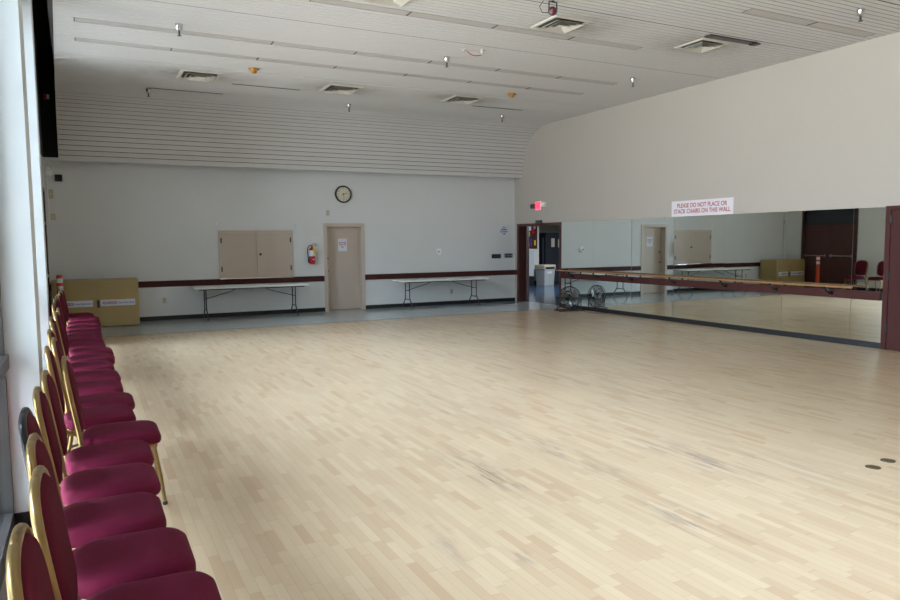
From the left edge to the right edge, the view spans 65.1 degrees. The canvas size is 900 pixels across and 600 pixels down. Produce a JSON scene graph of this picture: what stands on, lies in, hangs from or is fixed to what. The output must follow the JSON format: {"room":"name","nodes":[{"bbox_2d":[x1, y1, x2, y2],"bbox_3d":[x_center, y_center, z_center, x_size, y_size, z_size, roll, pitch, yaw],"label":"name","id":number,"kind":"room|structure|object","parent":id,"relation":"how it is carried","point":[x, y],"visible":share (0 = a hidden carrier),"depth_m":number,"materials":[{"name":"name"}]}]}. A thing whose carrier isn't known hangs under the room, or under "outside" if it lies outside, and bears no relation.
{"room":"event hall","nodes":[
{"label":"event hall","id":0,"kind":"room"},
{"bbox_2d":[32,0,51,45],"bbox_3d":[1.939,-4.746,6.774,11.860,0.200,23.290,-3,5,-27],"label":"panel","id":1,"kind":"object","parent":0,"point":[41,26],"depth_m":12.89,"materials":[{"name":"paint"}]},
{"bbox_2d":[41,155,46,258],"bbox_3d":[-3.191,-1.524,4.488,0.360,5.750,23.090,-3,5,-27],"label":"wall","id":2,"kind":"structure","parent":0,"point":[41,155],"depth_m":14.21,"materials":[{"name":"paint"}]},
{"bbox_2d":[0,286,14,590],"bbox_3d":[-0.333,-0.527,-0.863,0.470,4.640,10.850,-3,5,-27],"label":"window","id":3,"kind":"structure","parent":2,"relation":"in","point":[7,518],"depth_m":4.12,"materials":[{"name":"glass"}]},
{"bbox_2d":[0,0,42,512],"bbox_3d":[-2.681,-1.477,4.168,0.270,5.500,0.350,-3,5,-27],"label":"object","id":4,"kind":"structure","parent":2,"relation":"attached to","point":[18,262],"depth_m":4.14,"materials":[{"name":"paint"}]},
{"bbox_2d":[14,511,31,527],"bbox_3d":[-4.853,1.003,8.366,0.293,0.100,9.471,-3,5,-29],"label":"baseboard","id":5,"kind":"structure","parent":2,"relation":"attached to","point":[22,517],"depth_m":4.24,"materials":[{"name":"black rubber"}]},
{"bbox_2d":[22,0,49,369],"bbox_3d":[-5.110,-1.818,8.528,0.260,5.500,0.350,-3,5,-27],"label":"trim","id":6,"kind":"structure","parent":2,"relation":"attached to","point":[27,12],"depth_m":8.46,"materials":[{"name":"paint"}]},
{"bbox_2d":[42,186,51,315],"bbox_3d":[-7.674,-0.737,13.240,0.200,2.810,2.000,-3,5,-27],"label":"trim","id":7,"kind":"structure","parent":2,"relation":"in","point":[48,274],"depth_m":14.08,"materials":[{"name":"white paint"}]},
{"bbox_2d":[53,0,58,157],"bbox_3d":[-6.129,-3.253,10.992,0.014,1.330,7.553,-3,5,-29],"label":"trim","id":8,"kind":"structure","parent":2,"relation":"attached to","point":[53,0],"depth_m":11.79,"materials":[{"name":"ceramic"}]},
{"bbox_2d":[42,157,514,316],"bbox_3d":[-3.342,-2.588,17.287,11.460,5.750,0.280,-3,5,-27],"label":"wall","id":9,"kind":"structure","parent":0,"point":[141,221],"depth_m":16.66,"materials":[{"name":"paint"}]},
{"bbox_2d":[34,34,57,157],"bbox_3d":[-2.448,-4.193,15.382,11.460,2.250,3.689,-3,5,-27],"label":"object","id":10,"kind":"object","parent":9,"relation":"attached to","point":[45,77],"depth_m":14.43,"materials":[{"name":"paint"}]},
{"bbox_2d":[45,166,51,174],"bbox_3d":[-8.251,-2.662,14.517,0.135,0.185,0.120,-3,5,-27],"label":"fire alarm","id":11,"kind":"object","parent":9,"relation":"attached to","point":[48,169],"visible":1,"depth_m":14.52,"materials":[{"name":"white plastic"}]},
{"bbox_2d":[54,174,61,181],"bbox_3d":[-8.118,-2.529,14.628,0.140,0.140,0.065,-3,5,-27],"label":"wall speaker","id":12,"kind":"object","parent":9,"relation":"attached to","point":[58,178],"visible":1,"depth_m":14.60,"materials":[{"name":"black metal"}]},
{"bbox_2d":[218,230,293,279],"bbox_3d":[-4.538,-1.071,16.590,1.730,1.125,0.070,-3,5,-27],"label":"hatch","id":13,"kind":"object","parent":9,"relation":"attached to","point":[240,257],"visible":1,"depth_m":16.58,"materials":[{"name":"beige paint"}]},
{"bbox_2d":[50,270,514,290],"bbox_3d":[-3.255,-0.521,17.324,11.460,0.136,0.022,-3,5,-27],"label":"trim","id":14,"kind":"structure","parent":9,"relation":"attached to","point":[143,284],"depth_m":17.10,"materials":[{"name":"red paint"}]},
{"bbox_2d":[307,243,316,263],"bbox_3d":[-3.345,-1.130,17.137,0.213,0.509,0.170,0,5,6],"label":"fire extinguisher","id":15,"kind":"object","parent":9,"relation":"attached to","point":[312,251],"visible":1,"depth_m":17.07,"materials":[{"name":"red metal"}]},
{"bbox_2d":[140,298,514,320],"bbox_3d":[-3.250,0.240,17.392,11.460,0.095,0.012,-3,5,-27],"label":"baseboard","id":16,"kind":"structure","parent":9,"relation":"attached to","point":[229,314],"depth_m":17.13,"materials":[{"name":"black rubber"}]},
{"bbox_2d":[335,186,351,202],"bbox_3d":[-2.640,-2.619,17.461,0.424,0.424,0.050,-3,5,-27],"label":"wall clock","id":17,"kind":"object","parent":9,"relation":"attached to","point":[343,194],"visible":1,"depth_m":17.45,"materials":[{"name":"black metal"}]},
{"bbox_2d":[323,223,365,310],"bbox_3d":[-2.682,-0.835,17.733,1.060,2.170,0.258,-3,5,-27],"label":"door","id":18,"kind":"structure","parent":9,"relation":"in","point":[344,271],"depth_m":17.81,"materials":[{"name":"beige paint"}]},
{"bbox_2d":[338,239,346,250],"bbox_3d":[-2.708,-1.389,17.761,0.230,0.310,0.005,-3,5,-27],"label":"paper sign","id":19,"kind":"object","parent":18,"relation":"attached to","point":[342,243],"visible":1,"depth_m":17.76,"materials":[{"name":"white paper"}]},
{"bbox_2d":[500,226,507,235],"bbox_3d":[1.504,-1.927,19.683,0.270,0.260,0.007,-3,5,-27],"label":"paper sign","id":20,"kind":"object","parent":9,"relation":"attached to","point":[503,229],"visible":1,"depth_m":19.68,"materials":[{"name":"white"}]},
{"bbox_2d":[0,301,564,599],"bbox_3d":[1.889,1.073,7.403,11.910,0.001,23.240,-3,5,-27],"label":"floor","id":21,"kind":"structure","parent":0,"point":[340,315],"depth_m":15.96,"materials":[{"name":"grey tile"}]},
{"bbox_2d":[56,275,63,292],"bbox_3d":[-7.509,0.078,13.615,0.340,1.120,0.340,-3,5,-27],"label":"delineator post","id":22,"kind":"object","parent":21,"relation":"on","point":[59,278],"visible":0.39,"depth_m":13.54,"materials":[{"name":"orange plastic"}]},
{"bbox_2d":[53,298,101,338],"bbox_3d":[-4.982,0.464,9.490,0.575,0.991,0.463,-3,5,-27],"label":"banquet chair","id":23,"kind":"object","parent":21,"relation":"on","point":[79,335],"visible":0.25,"depth_m":9.40,"materials":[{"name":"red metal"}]},
{"bbox_2d":[56,293,100,330],"bbox_3d":[-5.487,0.386,10.476,0.575,0.991,0.463,-3,5,-27],"label":"banquet chair","id":24,"kind":"object","parent":21,"relation":"on","point":[76,327],"visible":0.43,"depth_m":10.33,"materials":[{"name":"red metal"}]},
{"bbox_2d":[52,304,105,350],"bbox_3d":[-4.511,0.531,8.622,0.575,0.991,0.463,-3,5,-27],"label":"banquet chair","id":25,"kind":"object","parent":21,"relation":"on","point":[76,345],"visible":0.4,"depth_m":8.52,"materials":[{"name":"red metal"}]},
{"bbox_2d":[50,278,139,326],"bbox_3d":[-7.386,0.050,14.732,1.600,0.960,0.690,-3,5,-27],"label":"storage cabinet","id":26,"kind":"object","parent":21,"relation":"on","point":[115,301],"visible":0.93,"depth_m":14.52,"materials":[{"name":"beige wood"}]},
{"bbox_2d":[190,282,308,320],"bbox_3d":[-4.577,0.024,16.228,2.540,0.748,0.750,-3,5,-27],"label":"folding table","id":27,"kind":"object","parent":21,"relation":"on","point":[292,284],"visible":1,"depth_m":15.98,"materials":[{"name":"plastic"}]},
{"bbox_2d":[392,276,488,308],"bbox_3d":[-0.221,-0.194,18.440,2.480,0.738,0.750,-3,5,-27],"label":"folding table","id":28,"kind":"object","parent":21,"relation":"on","point":[447,279],"visible":1,"depth_m":18.16,"materials":[{"name":"plastic"}]},
{"bbox_2d":[47,0,899,177],"bbox_3d":[2.168,-2.978,6.846,11.150,1.330,22.560,-3,5,-27],"label":"ceiling","id":29,"kind":"structure","parent":0,"point":[105,113],"depth_m":12.35,"materials":[{"name":"metal"}]},
{"bbox_2d":[75,37,170,50],"bbox_3d":[-4.915,-3.865,10.635,1.315,0.032,0.188,-3,5,-27],"label":"recessed light","id":30,"kind":"object","parent":29,"relation":"in","point":[76,38],"visible":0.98,"depth_m":10.64,"materials":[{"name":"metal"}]},
{"bbox_2d":[74,17,177,33],"bbox_3d":[-4.446,-3.794,9.729,1.315,0.032,0.188,-3,5,-27],"label":"recessed light","id":31,"kind":"object","parent":29,"relation":"in","point":[83,20],"visible":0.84,"depth_m":9.72,"materials":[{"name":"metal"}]},
{"bbox_2d":[175,23,182,36],"bbox_3d":[-3.713,-3.702,9.672,0.104,0.160,0.104,-3,5,-27],"label":"sprinkler","id":32,"kind":"object","parent":29,"relation":"attached to","point":[179,26],"visible":1,"depth_m":9.64,"materials":[{"name":"silver metal"}]},
{"bbox_2d":[175,23,182,30],"bbox_3d":[-3.713,-3.737,9.670,0.104,0.090,0.104,-3,5,-27],"label":"cup","id":33,"kind":"object","parent":32,"relation":"on","point":[179,26],"depth_m":9.64,"materials":[{"name":"silver metal"}]},
{"bbox_2d":[176,69,221,81],"bbox_3d":[-4.488,-3.994,12.623,0.700,0.048,0.700,-3,5,-27],"label":"ceiling vent","id":34,"kind":"object","parent":29,"relation":"in","point":[184,74],"visible":1,"depth_m":12.55,"materials":[{"name":"metal"}]},
{"bbox_2d":[170,48,257,59],"bbox_3d":[-3.741,-3.926,11.237,1.315,0.032,0.188,-3,5,-27],"label":"recessed light","id":35,"kind":"object","parent":29,"relation":"in","point":[172,49],"visible":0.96,"depth_m":11.25,"materials":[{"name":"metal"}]},
{"bbox_2d":[180,30,272,44],"bbox_3d":[-3.273,-3.855,10.331,1.315,0.032,0.188,-3,5,-27],"label":"recessed light","id":36,"kind":"object","parent":29,"relation":"in","point":[184,32],"visible":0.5,"depth_m":10.33,"materials":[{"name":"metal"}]},
{"bbox_2d":[256,57,335,68],"bbox_3d":[-2.568,-3.987,11.839,1.315,0.032,0.188,-3,5,-27],"label":"recessed light","id":37,"kind":"object","parent":29,"relation":"in","point":[258,58],"visible":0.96,"depth_m":11.81,"materials":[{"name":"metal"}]},
{"bbox_2d":[271,41,356,53],"bbox_3d":[-2.099,-3.916,10.933,1.315,0.032,0.188,-3,5,-27],"label":"recessed light","id":38,"kind":"object","parent":29,"relation":"in","point":[273,42],"visible":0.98,"depth_m":10.91,"materials":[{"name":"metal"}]},
{"bbox_2d":[86,56,581,105],"bbox_3d":[-1.405,-4.125,13.563,9.950,0.013,0.040,-3,5,-27],"label":"bead","id":39,"kind":"object","parent":29,"relation":"attached to","point":[86,56],"visible":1,"depth_m":13.01,"materials":[{"name":"metal"}]},
{"bbox_2d":[319,83,362,94],"bbox_3d":[-2.132,-4.116,13.831,0.700,0.048,0.700,-3,5,-27],"label":"ceiling vent","id":40,"kind":"object","parent":29,"relation":"in","point":[330,88],"visible":1,"depth_m":13.78,"materials":[{"name":"white metal"}]},
{"bbox_2d":[310,0,410,15],"bbox_3d":[-1.133,-3.765,9.020,1.315,0.032,0.188,-3,5,-27],"label":"recessed light","id":41,"kind":"object","parent":29,"relation":"in","point":[331,2],"visible":1,"depth_m":9.03,"materials":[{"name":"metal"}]},
{"bbox_2d":[333,66,405,75],"bbox_3d":[-1.395,-4.047,12.441,1.315,0.032,0.188,-3,5,-27],"label":"recessed light","id":42,"kind":"object","parent":29,"relation":"in","point":[336,67],"visible":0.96,"depth_m":12.45,"materials":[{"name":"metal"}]},
{"bbox_2d":[360,0,411,6],"bbox_3d":[-0.726,-3.694,8.610,0.620,0.048,0.620,-3,5,-27],"label":"ceiling vent","id":43,"kind":"object","parent":29,"relation":"in","point":[397,3],"visible":1,"depth_m":8.76,"materials":[{"name":"white metal"}]},
{"bbox_2d":[353,51,431,62],"bbox_3d":[-0.926,-3.976,11.534,1.315,0.032,0.188,-3,5,-27],"label":"recessed light","id":44,"kind":"object","parent":29,"relation":"in","point":[357,52],"visible":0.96,"depth_m":11.54,"materials":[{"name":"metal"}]},
{"bbox_2d":[404,74,469,82],"bbox_3d":[-0.222,-4.108,13.043,1.315,0.032,0.188,-3,5,-27],"label":"recessed light","id":45,"kind":"object","parent":29,"relation":"in","point":[406,75],"visible":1,"depth_m":13.05,"materials":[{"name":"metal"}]},
{"bbox_2d":[406,11,497,28],"bbox_3d":[0.040,-3.826,9.622,1.315,0.032,0.188,-3,5,-27],"label":"recessed light","id":46,"kind":"object","parent":29,"relation":"in","point":[411,14],"visible":0.95,"depth_m":9.60,"materials":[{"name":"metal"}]},
{"bbox_2d":[442,95,482,103],"bbox_3d":[0.264,-4.232,14.960,0.680,0.048,0.680,-3,5,-27],"label":"ceiling vent","id":47,"kind":"object","parent":29,"relation":"in","point":[458,99],"visible":1,"depth_m":14.88,"materials":[{"name":"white metal"}]},
{"bbox_2d":[428,60,498,70],"bbox_3d":[0.247,-4.037,12.136,1.315,0.032,0.188,-3,5,-27],"label":"recessed light","id":48,"kind":"object","parent":29,"relation":"in","point":[432,61],"visible":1,"depth_m":12.13,"materials":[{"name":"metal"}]},
{"bbox_2d":[467,81,528,88],"bbox_3d":[0.952,-4.169,13.645,1.315,0.032,0.188,-3,5,-27],"label":"recessed light","id":49,"kind":"object","parent":29,"relation":"in","point":[471,82],"visible":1,"depth_m":13.61,"materials":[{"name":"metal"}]},
{"bbox_2d":[496,69,559,78],"bbox_3d":[1.420,-4.097,12.738,1.315,0.032,0.188,-3,5,-27],"label":"recessed light","id":50,"kind":"object","parent":29,"relation":"in","point":[498,70],"visible":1,"depth_m":12.73,"materials":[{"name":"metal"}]},
{"bbox_2d":[492,25,573,39],"bbox_3d":[1.214,-3.886,10.223,1.315,0.032,0.188,-3,5,-27],"label":"recessed light","id":51,"kind":"object","parent":29,"relation":"in","point":[497,27],"visible":0.96,"depth_m":10.22,"materials":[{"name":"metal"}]},
{"bbox_2d":[539,0,556,15],"bbox_3d":[1.241,-3.659,8.886,0.218,0.194,0.159,1,5,13],"label":"stage light","id":52,"kind":"object","parent":29,"relation":"hanging from","point":[552,10],"visible":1,"depth_m":8.83,"materials":[{"name":"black metal"}]},
{"bbox_2d":[527,87,582,94],"bbox_3d":[2.125,-4.229,14.246,1.315,0.032,0.188,-3,5,-27],"label":"recessed light","id":53,"kind":"object","parent":29,"relation":"in","point":[529,88],"visible":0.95,"depth_m":14.26,"materials":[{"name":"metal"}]},
{"bbox_2d":[530,15,591,33],"bbox_3d":[1.540,-3.815,9.818,0.620,0.048,0.620,-3,5,-27],"label":"ceiling vent","id":54,"kind":"object","parent":29,"relation":"in","point":[556,23],"visible":0.99,"depth_m":9.76,"materials":[{"name":"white metal"}]},
{"bbox_2d":[556,76,615,84],"bbox_3d":[2.594,-4.158,13.340,1.315,0.032,0.188,-3,5,-27],"label":"recessed light","id":55,"kind":"object","parent":29,"relation":"in","point":[560,77],"visible":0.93,"depth_m":13.33,"materials":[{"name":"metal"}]},
{"bbox_2d":[567,36,640,49],"bbox_3d":[2.387,-3.947,10.825,1.315,0.032,0.188,-3,5,-27],"label":"recessed light","id":56,"kind":"object","parent":29,"relation":"in","point":[577,39],"visible":0.93,"depth_m":10.82,"materials":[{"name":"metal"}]},
{"bbox_2d":[673,38,730,52],"bbox_3d":[3.905,-3.930,10.941,0.600,0.048,0.600,-3,5,-27],"label":"ceiling vent","id":57,"kind":"object","parent":29,"relation":"in","point":[701,45],"visible":1,"depth_m":10.88,"materials":[{"name":"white metal"}]},
{"bbox_2d":[704,34,760,45],"bbox_3d":[4.266,-3.923,10.643,1.050,0.047,0.140,-3,5,-27],"label":"bracket","id":58,"kind":"object","parent":29,"relation":"attached to","point":[712,36],"visible":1,"depth_m":10.64,"materials":[{"name":"metal"}]},
{"bbox_2d":[741,8,817,25],"bbox_3d":[4.497,-3.865,9.614,1.315,0.032,0.188,-3,5,-27],"label":"recessed light","id":59,"kind":"object","parent":29,"relation":"in","point":[756,12],"visible":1,"depth_m":9.59,"materials":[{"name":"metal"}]},
{"bbox_2d":[806,22,875,36],"bbox_3d":[5.671,-3.926,10.216,1.315,0.032,0.188,-3,5,-27],"label":"recessed light","id":60,"kind":"object","parent":29,"relation":"in","point":[821,25],"visible":0.98,"depth_m":10.21,"materials":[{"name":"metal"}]},
{"bbox_2d":[856,8,864,21],"bbox_3d":[5.411,-3.752,9.296,0.104,0.160,0.104,-3,5,-27],"label":"sprinkler","id":61,"kind":"object","parent":29,"relation":"attached to","point":[860,11],"visible":1,"depth_m":9.27,"materials":[{"name":"silver metal"}]},
{"bbox_2d":[856,8,864,15],"bbox_3d":[5.410,-3.787,9.293,0.104,0.090,0.104,-3,5,-27],"label":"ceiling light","id":62,"kind":"object","parent":61,"relation":"on","point":[860,11],"depth_m":9.26,"materials":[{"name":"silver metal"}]},
{"bbox_2d":[62,308,899,599],"bbox_3d":[2.842,1.157,6.289,11.240,0.001,20.380,-3,5,-27],"label":"floor","id":63,"kind":"structure","parent":0,"point":[546,454],"depth_m":5.52,"materials":[{"name":"brown wood"}]},
{"bbox_2d":[5,523,54,599],"bbox_3d":[-0.823,1.058,1.903,0.575,0.991,0.463,-3,5,-27],"label":"banquet chair","id":64,"kind":"object","parent":63,"relation":"on","point":[27,575],"visible":1,"depth_m":1.69,"materials":[{"name":"red fabric"}]},
{"bbox_2d":[57,286,93,317],"bbox_3d":[-6.560,0.235,12.400,0.575,0.991,0.463,-3,6,-30],"label":"banquet chair","id":65,"kind":"object","parent":63,"relation":"on","point":[71,315],"visible":0.32,"depth_m":12.27,"materials":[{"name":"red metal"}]},
{"bbox_2d":[52,301,103,342],"bbox_3d":[-4.749,0.497,9.060,0.575,0.991,0.463,-3,5,-28],"label":"banquet chair","id":66,"kind":"object","parent":63,"relation":"on","point":[82,339],"visible":0.27,"depth_m":8.98,"materials":[{"name":"red fabric"}]},
{"bbox_2d":[55,296,101,334],"bbox_3d":[-5.220,0.427,9.950,0.575,0.991,0.463,-3,5,-29],"label":"banquet chair","id":67,"kind":"object","parent":63,"relation":"on","point":[56,298],"visible":0.35,"depth_m":9.84,"materials":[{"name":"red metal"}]},
{"bbox_2d":[58,291,100,326],"bbox_3d":[-5.780,0.340,11.056,0.575,0.991,0.463,-3,5,-25],"label":"banquet chair","id":68,"kind":"object","parent":63,"relation":"on","point":[92,322],"visible":0.44,"depth_m":10.93,"materials":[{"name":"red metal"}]},
{"bbox_2d":[60,288,99,321],"bbox_3d":[-6.137,0.286,11.745,0.575,0.991,0.463,-3,5,-28],"label":"banquet chair","id":69,"kind":"object","parent":63,"relation":"on","point":[83,318],"visible":0.43,"depth_m":11.59,"materials":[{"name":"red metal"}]},
{"bbox_2d":[49,316,114,371],"bbox_3d":[-3.710,0.646,7.160,0.575,0.991,0.463,-3,5,-27],"label":"banquet chair","id":70,"kind":"object","parent":63,"relation":"on","point":[102,364],"visible":0.3,"depth_m":7.07,"materials":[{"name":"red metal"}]},
{"bbox_2d":[54,311,114,363],"bbox_3d":[-3.941,0.606,7.661,0.575,0.991,0.463,-3,5,-25],"label":"banquet chair","id":71,"kind":"object","parent":63,"relation":"on","point":[99,356],"visible":0.52,"depth_m":7.52,"materials":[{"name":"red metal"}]},
{"bbox_2d":[47,328,122,413],"bbox_3d":[-3.148,0.726,6.137,0.575,0.991,0.463,-3,5,-27],"label":"banquet chair","id":72,"kind":"object","parent":63,"relation":"on","point":[104,385],"visible":0.36,"depth_m":6.03,"materials":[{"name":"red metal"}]},
{"bbox_2d":[56,307,113,356],"bbox_3d":[-4.201,0.567,8.164,0.575,0.991,0.463,-3,5,-28],"label":"banquet chair","id":73,"kind":"object","parent":63,"relation":"on","point":[89,350],"visible":0.41,"depth_m":8.05,"materials":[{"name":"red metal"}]},
{"bbox_2d":[50,322,120,381],"bbox_3d":[-3.408,0.686,6.641,0.575,0.991,0.463,-3,5,-29],"label":"banquet chair","id":74,"kind":"object","parent":63,"relation":"on","point":[101,374],"visible":0.43,"depth_m":6.55,"materials":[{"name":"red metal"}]},
{"bbox_2d":[44,345,135,490],"bbox_3d":[-2.593,0.805,5.130,0.575,0.991,0.463,-3,5,-29],"label":"banquet chair","id":75,"kind":"object","parent":63,"relation":"on","point":[106,414],"visible":0.55,"depth_m":4.97,"materials":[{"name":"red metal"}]},
{"bbox_2d":[18,407,166,547],"bbox_3d":[-1.600,0.955,3.220,0.575,0.991,0.463,-3,5,-27],"label":"banquet chair","id":76,"kind":"object","parent":63,"relation":"on","point":[92,519],"visible":0.52,"depth_m":3.13,"materials":[{"name":"red fabric"}]},
{"bbox_2d":[51,337,134,459],"bbox_3d":[-2.796,0.769,5.577,0.575,0.991,0.463,-3,5,-27],"label":"banquet chair","id":77,"kind":"object","parent":63,"relation":"on","point":[125,398],"visible":0.38,"depth_m":5.45,"materials":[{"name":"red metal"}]},
{"bbox_2d":[32,386,160,507],"bbox_3d":[-1.820,0.918,3.689,0.575,0.991,0.463,-3,5,-28],"label":"banquet chair","id":78,"kind":"object","parent":63,"relation":"on","point":[108,481],"visible":0.62,"depth_m":3.56,"materials":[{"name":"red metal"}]},
{"bbox_2d":[40,369,153,506],"bbox_3d":[-2.050,0.881,4.155,0.575,0.991,0.463,-3,5,-27],"label":"banquet chair","id":79,"kind":"object","parent":63,"relation":"on","point":[92,456],"visible":0.61,"depth_m":4.03,"materials":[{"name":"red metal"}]},
{"bbox_2d":[26,433,195,599],"bbox_3d":[-1.308,0.988,2.787,0.575,0.991,0.463,-3,5,-27],"label":"banquet chair","id":80,"kind":"object","parent":63,"relation":"on","point":[106,562],"visible":0.53,"depth_m":2.71,"materials":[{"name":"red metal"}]},
{"bbox_2d":[61,356,167,504],"bbox_3d":[-2.208,0.842,4.646,0.575,0.991,0.463,-3,5,-27],"label":"banquet chair","id":81,"kind":"object","parent":63,"relation":"on","point":[148,431],"visible":0.74,"depth_m":4.53,"materials":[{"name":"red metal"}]},
{"bbox_2d":[28,465,221,599],"bbox_3d":[-1.053,1.020,2.380,0.575,0.991,0.463,-3,5,-26],"label":"banquet chair","id":82,"kind":"object","parent":63,"relation":"on","point":[48,522],"visible":0.95,"depth_m":2.29,"materials":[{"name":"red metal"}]},
{"bbox_2d":[109,308,559,336],"bbox_3d":[-1.916,0.451,15.273,11.040,0.003,0.024,-3,5,-27],"label":"trim","id":83,"kind":"structure","parent":63,"relation":"attached to","point":[556,308],"depth_m":14.84,"materials":[{"name":"metal"}]},
{"bbox_2d":[554,286,582,311],"bbox_3d":[2.870,-0.042,17.076,0.690,0.598,0.341,-2,5,-15],"label":"floor fan","id":84,"kind":"object","parent":63,"relation":"on","point":[564,294],"visible":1,"depth_m":17.00,"materials":[{"name":"black metal"}]},
{"bbox_2d":[865,465,880,468],"bbox_3d":[3.139,1.239,5.235,0.104,0.004,0.104,-3,5,-27],"label":"floor plate","id":85,"kind":"object","parent":63,"relation":"on","point":[866,466],"visible":1,"depth_m":5.23,"materials":[{"name":"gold metal"}]},
{"bbox_2d":[880,458,895,462],"bbox_3d":[3.343,1.224,5.385,0.104,0.004,0.104,-3,5,-27],"label":"floor plate","id":86,"kind":"object","parent":63,"relation":"on","point":[881,459],"visible":1,"depth_m":5.38,"materials":[{"name":"gold metal"}]},
{"bbox_2d":[527,283,558,304],"bbox_3d":[6.370,-0.323,23.694,11.040,0.001,16.200,-3,5,-27],"label":"floor","id":87,"kind":"structure","parent":0,"point":[546,294],"depth_m":22.65,"materials":[{"name":"blue plastic"}]},
{"bbox_2d":[529,251,533,284],"bbox_3d":[2.912,-1.214,26.936,0.450,1.300,0.440,-3,5,-27],"label":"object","id":88,"kind":"object","parent":87,"relation":"on","point":[531,253],"visible":0.3,"depth_m":26.80,"materials":[{"name":"white metal"}]},
{"bbox_2d":[535,264,555,284],"bbox_3d":[3.663,-0.975,27.152,0.636,0.774,0.533,-4,6,-39],"label":"trash can","id":89,"kind":"object","parent":87,"relation":"on","point":[545,273],"visible":1,"depth_m":26.98,"materials":[{"name":"grey plastic"}]},
{"bbox_2d":[539,233,558,282],"bbox_3d":[4.420,-1.712,28.541,2.060,2.000,0.830,-3,5,-27],"label":"door","id":90,"kind":"structure","parent":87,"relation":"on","point":[548,242],"depth_m":27.89,"materials":[{"name":"metal"}]},
{"bbox_2d":[529,225,558,280],"bbox_3d":[6.448,-1.804,23.392,11.040,3.000,16.200,-3,5,-27],"label":"wall","id":91,"kind":"structure","parent":0,"point":[536,251],"depth_m":27.62,"materials":[{"name":"paint"}]},
{"bbox_2d":[529,226,536,248],"bbox_3d":[3.035,-2.530,27.303,0.805,1.080,0.037,-3,5,-27],"label":"poster","id":92,"kind":"object","parent":91,"relation":"attached to","point":[532,229],"visible":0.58,"depth_m":27.39,"materials":[{"name":"multicoloured paper"}]},
{"bbox_2d":[515,32,899,334],"bbox_3d":[5.198,-2.345,13.450,0.200,5.750,31.400,-3,5,-27],"label":"wall","id":93,"kind":"structure","parent":0,"point":[818,131],"depth_m":12.90,"materials":[{"name":"paint"}]},
{"bbox_2d":[530,201,546,209],"bbox_3d":[2.331,-2.496,18.704,0.090,0.230,0.680,-3,5,-27],"label":"exit sign","id":94,"kind":"object","parent":93,"relation":"attached to","point":[538,205],"visible":1,"depth_m":18.67,"materials":[{"name":"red plastic"}]},
{"bbox_2d":[517,220,561,306],"bbox_3d":[2.615,-1.016,18.944,0.766,2.235,3.626,-2,5,-21],"label":"door frame","id":95,"kind":"structure","parent":93,"relation":"in","point":[522,229],"depth_m":19.74,"materials":[{"name":"red paint"}]},
{"bbox_2d":[561,221,593,306],"bbox_3d":[3.127,-0.898,17.385,0.009,2.063,1.264,-3,5,-27],"label":"mirror panel","id":96,"kind":"object","parent":93,"relation":"attached to","point":[577,237],"visible":0.79,"depth_m":17.31,"materials":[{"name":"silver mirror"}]},
{"bbox_2d":[593,219,631,311],"bbox_3d":[3.721,-0.808,16.237,0.009,2.063,1.314,-3,5,-27],"label":"mirror panel","id":97,"kind":"object","parent":93,"relation":"attached to","point":[612,239],"visible":1,"depth_m":16.20,"materials":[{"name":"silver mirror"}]},
{"bbox_2d":[631,217,674,316],"bbox_3d":[4.316,-0.718,15.085,0.010,2.063,1.274,-3,5,-26],"label":"mirror panel","id":98,"kind":"object","parent":93,"relation":"attached to","point":[652,238],"visible":1,"depth_m":15.05,"materials":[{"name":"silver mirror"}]},
{"bbox_2d":[673,215,724,322],"bbox_3d":[4.903,-0.629,13.951,0.009,2.063,1.274,-3,5,-28],"label":"mirror panel","id":99,"kind":"object","parent":93,"relation":"attached to","point":[699,241],"visible":1,"depth_m":13.91,"materials":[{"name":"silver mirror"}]},
{"bbox_2d":[672,197,733,216],"bbox_3d":[4.917,-1.812,13.820,0.007,0.310,1.560,-3,5,-27],"label":"banner","id":100,"kind":"object","parent":93,"relation":"attached to","point":[717,206],"visible":1,"depth_m":13.76,"materials":[{"name":"paper"}]},
{"bbox_2d":[555,270,851,294],"bbox_3d":[4.531,-0.412,14.431,0.220,0.182,7.760,-3,5,-27],"label":"ballet barre","id":101,"kind":"object","parent":93,"relation":"attached to","point":[567,271],"visible":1,"depth_m":13.23,"materials":[{"name":"brown wood"}]},
{"bbox_2d":[560,273,880,300],"bbox_3d":[4.685,-0.342,14.349,0.034,0.135,8.145,-3,5,-27],"label":"trim","id":102,"kind":"structure","parent":93,"relation":"attached to","point":[837,293],"depth_m":12.99,"materials":[{"name":"red paint"}]},
{"bbox_2d":[561,304,879,348],"bbox_3d":[7.588,0.853,8.876,0.016,0.092,20.660,-3,5,-27],"label":"baseboard","id":103,"kind":"structure","parent":93,"relation":"attached to","point":[642,315],"depth_m":13.02,"materials":[{"name":"black rubber"}]},
{"bbox_2d":[723,212,783,329],"bbox_3d":[5.487,-0.540,12.821,0.008,2.063,1.264,-3,5,-27],"label":"mirror panel","id":104,"kind":"object","parent":93,"relation":"attached to","point":[753,249],"visible":1,"depth_m":12.78,"materials":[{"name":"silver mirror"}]},
{"bbox_2d":[781,208,853,338],"bbox_3d":[6.064,-0.452,11.705,0.008,2.063,1.244,-3,5,-27],"label":"mirror panel","id":105,"kind":"object","parent":93,"relation":"attached to","point":[817,244],"visible":1,"depth_m":11.66,"materials":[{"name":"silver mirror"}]},
{"bbox_2d":[849,207,885,342],"bbox_3d":[6.465,-0.391,10.929,0.008,2.063,0.494,-3,5,-27],"label":"mirror panel","id":106,"kind":"object","parent":93,"relation":"attached to","point":[869,223],"visible":1,"depth_m":10.92,"materials":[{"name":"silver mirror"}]},
{"bbox_2d":[880,205,899,350],"bbox_3d":[6.888,-0.297,10.241,0.150,2.170,1.120,-3,5,-27],"label":"door","id":107,"kind":"structure","parent":93,"relation":"in","point":[890,319],"depth_m":10.60,"materials":[{"name":"red paint"}]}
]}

